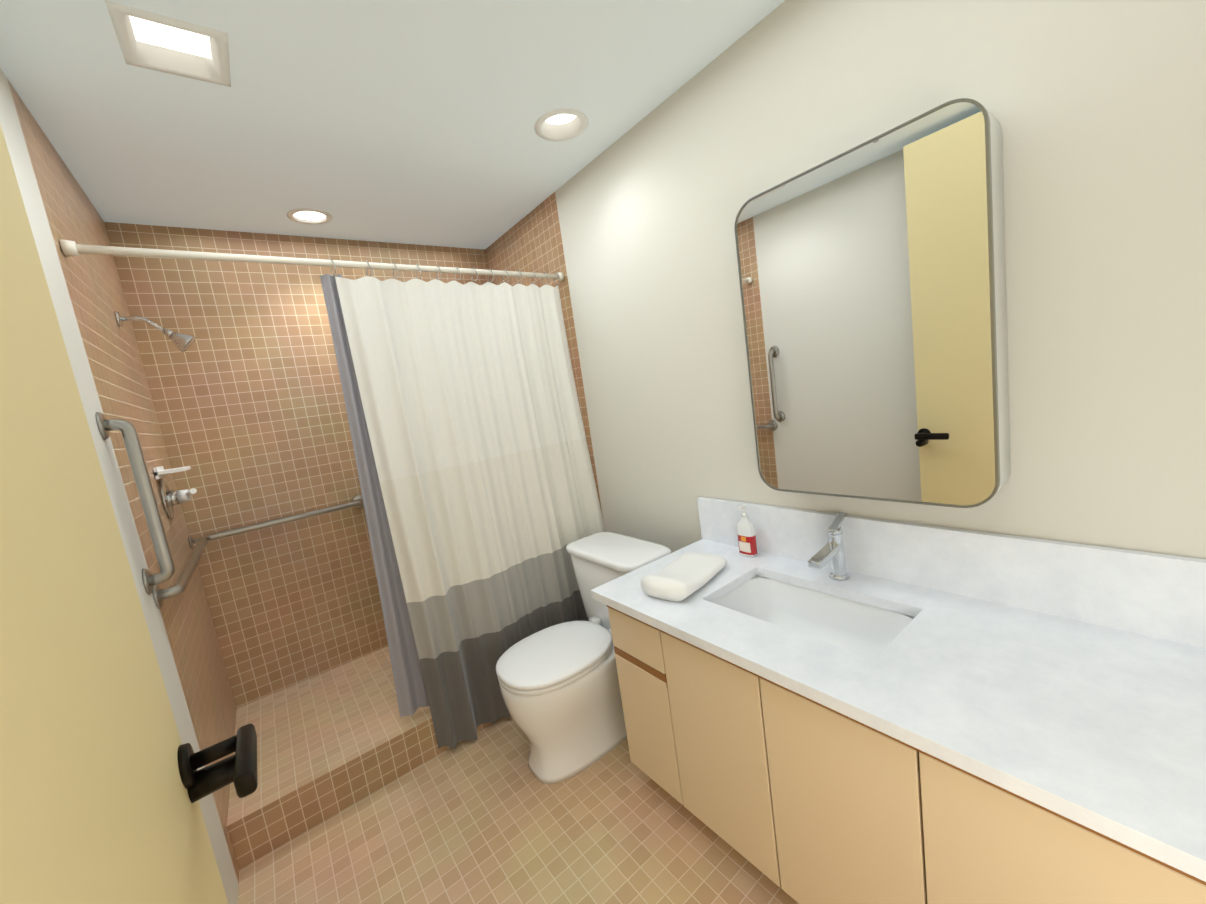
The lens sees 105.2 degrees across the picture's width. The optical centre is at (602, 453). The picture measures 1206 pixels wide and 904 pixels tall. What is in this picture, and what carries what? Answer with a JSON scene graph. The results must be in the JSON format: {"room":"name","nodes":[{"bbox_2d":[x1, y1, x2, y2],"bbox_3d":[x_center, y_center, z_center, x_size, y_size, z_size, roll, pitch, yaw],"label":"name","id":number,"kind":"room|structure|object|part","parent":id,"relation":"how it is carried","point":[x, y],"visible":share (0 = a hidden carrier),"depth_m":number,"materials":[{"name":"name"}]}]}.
{"room":"bathroom","nodes":[
{"label":"bathroom","id":0,"kind":"room"},
{"bbox_2d":[0,69,238,903],"bbox_3d":[-0.615,0.257,0.344,0.001,2.510,2.640,-14,9,-36],"label":"wall","id":1,"kind":"structure","parent":0,"point":[39,223],"depth_m":1.28,"materials":[{"name":"white paint"}]},
{"bbox_2d":[0,124,227,903],"bbox_3d":[-0.447,0.248,0.332,0.042,2.458,0.900,-14,9,-36],"label":"door","id":2,"kind":"structure","parent":1,"relation":"in","point":[97,806],"depth_m":0.49,"materials":[{"name":"beige wood"}]},
{"bbox_2d":[177,723,257,802],"bbox_3d":[-0.580,0.490,0.701,0.091,0.093,0.167,-14,9,-36],"label":"door handle","id":3,"kind":"object","parent":2,"relation":"attached to","point":[238,768],"depth_m":0.72,"materials":[{"name":"black metal"}]},
{"bbox_2d":[7,79,238,883],"bbox_3d":[-1.717,0.220,1.798,0.001,2.510,1.010,-14,9,-36],"label":"wall tiles","id":4,"kind":"structure","parent":1,"relation":"attached to","point":[98,299],"depth_m":1.64,"materials":[{"name":"brown tile"}]},
{"bbox_2d":[114,311,195,351],"bbox_3d":[-1.816,-0.496,1.887,0.222,0.171,0.082,-14,9,-36],"label":"shower head","id":5,"kind":"object","parent":4,"relation":"attached to","point":[183,342],"visible":1,"depth_m":1.90},
{"bbox_2d":[153,466,196,518],"bbox_3d":[-1.744,0.153,1.909,0.109,0.220,0.188,-14,9,-36],"label":"shower valve","id":6,"kind":"object","parent":4,"relation":"attached to","point":[171,499],"visible":1,"depth_m":1.87,"materials":[{"name":"silver metal"}]},
{"bbox_3d":[-1.774,0.184,1.898,0.038,0.170,0.170,-14,9,-36],"label":"shower valve trim","id":7,"kind":"part","parent":6,"relation":"part of","materials":[{"name":"silver metal"}]},
{"bbox_2d":[153,495,363,608],"bbox_3d":[-1.367,0.355,2.041,0.781,0.080,1.049,-14,9,-36],"label":"grab rail","id":8,"kind":"object","parent":4,"relation":"attached to","point":[180,584],"visible":0.96,"depth_m":2.22,"materials":[{"name":"silver metal"}]},
{"bbox_2d":[59,239,604,748],"bbox_3d":[-0.732,0.231,2.014,1.793,2.092,0.209,-14,9,-36],"label":"shower curtain","id":9,"kind":"object","parent":4,"relation":"attached to","point":[481,503],"visible":0.9,"depth_m":2.07,"materials":[{"name":"white fabric"}]},
{"bbox_3d":[-0.897,-0.772,1.906,1.793,0.047,0.136,-14,9,-36],"label":"rod","id":10,"kind":"part","parent":9,"relation":"part of","materials":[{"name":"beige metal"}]},
{"bbox_2d":[96,412,174,594],"bbox_3d":[-1.355,0.144,1.351,0.067,0.545,0.080,-14,9,-36],"label":"grab rail","id":11,"kind":"object","parent":1,"relation":"attached to","point":[127,429],"visible":1,"depth_m":1.35,"materials":[{"name":"silver metal"}]},
{"bbox_2d":[105,222,490,707],"bbox_3d":[-1.317,0.036,2.730,1.796,2.510,0.001,-14,9,-36],"label":"wall tile","id":12,"kind":"structure","parent":0,"point":[246,390],"depth_m":2.40,"materials":[{"name":"brown tile"}]},
{"bbox_2d":[0,0,784,248],"bbox_3d":[-0.393,-1.158,1.109,1.796,0.001,3.650,-14,9,-36],"label":"ceiling","id":13,"kind":"structure","parent":0,"point":[403,121],"depth_m":1.52,"materials":[{"name":"white paint"}]},
{"bbox_2d":[105,0,230,86],"bbox_3d":[-1.128,-1.085,1.212,0.224,0.051,0.224,-14,9,-36],"label":"recessed light","id":14,"kind":"object","parent":13,"relation":"in","point":[154,41],"visible":0.98,"depth_m":1.24,"materials":[{"name":"white plastic"}]},
{"bbox_2d":[287,208,332,223],"bbox_3d":[-1.436,-1.164,2.260,0.194,0.016,0.194,-14,9,-36],"label":"recessed light","id":15,"kind":"object","parent":13,"relation":"in","point":[308,216],"visible":0.98,"depth_m":2.27,"materials":[{"name":"white"}]},
{"bbox_2d":[534,109,588,140],"bbox_3d":[-0.165,-1.304,1.805,0.214,0.051,0.214,-14,9,-36],"label":"recessed light","id":16,"kind":"object","parent":13,"relation":"in","point":[560,124],"visible":0.92,"depth_m":1.85,"materials":[{"name":"white"}]},
{"bbox_2d":[238,717,798,903],"bbox_3d":[0.247,1.314,1.066,1.796,0.001,2.708,-14,9,-36],"label":"floor","id":17,"kind":"structure","parent":0,"point":[487,816],"depth_m":1.57,"materials":[{"name":"tile"}]},
{"bbox_2d":[496,532,670,783],"bbox_3d":[-0.081,0.843,1.980,0.756,0.775,0.510,-14,9,-36],"label":"toilet","id":18,"kind":"object","parent":17,"relation":"on","point":[560,689],"visible":0.77,"depth_m":1.84,"materials":[{"name":"white ceramic"}]},
{"bbox_3d":[-0.180,0.816,1.905,0.523,0.052,0.385,-14,9,-36],"label":"seat","id":19,"kind":"part","parent":18,"relation":"part of","materials":[{"name":"white plastic"}]},
{"bbox_3d":[-0.105,1.035,1.967,0.628,0.410,0.372,-14,9,-36],"label":"bowl","id":20,"kind":"part","parent":18,"relation":"part of","materials":[{"name":"white ceramic"}]},
{"bbox_3d":[0.082,0.608,2.098,0.270,0.390,0.510,-14,9,-36],"label":"tank","id":21,"kind":"part","parent":18,"relation":"part of","materials":[{"name":"white ceramic"}]},
{"bbox_2d":[606,573,1205,903],"bbox_3d":[0.886,0.841,1.075,0.592,0.746,1.960,-14,9,-36],"label":"bathroom vanity","id":22,"kind":"object","parent":17,"relation":"on","point":[831,809],"depth_m":1.08,"materials":[{"name":"beige laminate"}]},
{"bbox_2d":[591,537,1205,884],"bbox_3d":[0.809,0.477,1.032,0.624,0.060,2.000,-14,9,-36],"label":"countertop","id":23,"kind":"structure","parent":22,"relation":"on","point":[1100,729],"depth_m":0.91,"materials":[{"name":"white stone"}]},
{"bbox_2d":[641,552,726,600],"bbox_3d":[0.283,0.406,1.599,0.180,0.074,0.340,-2,10,39],"label":"towel","id":24,"kind":"object","parent":23,"relation":"on","point":[683,576],"visible":1,"depth_m":1.52,"materials":[{"name":"white fabric"}]},
{"bbox_2d":[737,505,757,556],"bbox_3d":[0.536,0.290,1.737,0.051,0.192,0.068,-14,9,-36],"label":"soap bottle","id":25,"kind":"object","parent":23,"relation":"on","point":[746,534],"visible":1,"depth_m":1.72,"materials":[{"name":"white plastic"}]},
{"bbox_2d":[807,512,854,580],"bbox_3d":[0.705,0.304,1.433,0.201,0.200,0.055,-14,9,-36],"label":"faucet","id":26,"kind":"object","parent":23,"relation":"on","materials":[{"name":"silver metal"}]},
{"bbox_2d":[555,0,1205,558],"bbox_3d":[0.761,-0.090,1.446,0.001,2.510,2.750,-14,9,-36],"label":"wall","id":27,"kind":"structure","parent":0,"point":[1097,108],"depth_m":1.10,"materials":[{"name":"white paint"}]},
{"bbox_2d":[485,192,603,522],"bbox_3d":[-0.341,-0.128,2.901,0.001,2.510,0.900,-14,9,-36],"label":"wall tiles","id":28,"kind":"structure","parent":27,"relation":"attached to","point":[531,241],"depth_m":2.57,"materials":[{"name":"brown tile"}]},
{"bbox_2d":[734,98,1010,507],"bbox_3d":[0.720,-0.337,1.316,0.117,0.930,0.644,-14,9,-36],"label":"mirror","id":29,"kind":"object","parent":27,"relation":"attached to","point":[872,275],"visible":1,"depth_m":1.20,"materials":[{"name":"silver glass"}]},
{"bbox_2d":[697,497,1205,648],"bbox_3d":[1.028,0.299,1.193,0.022,0.183,2.000,-14,9,-36],"label":"backsplash","id":30,"kind":"structure","parent":27,"relation":"attached to","point":[1153,594],"depth_m":1.16,"materials":[{"name":"white stone"}]},
{"label":"outside","id":31,"kind":"structure","parent":0,"visible":0},
{"bbox_2d":[227,646,499,869],"bbox_3d":[-0.868,1.191,2.509,1.796,0.175,0.942,-14,9,-36],"label":"platform","id":32,"kind":"object","parent":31,"point":[332,742],"visible":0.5,"depth_m":1.94,"materials":[{"name":"tile"}]}
]}

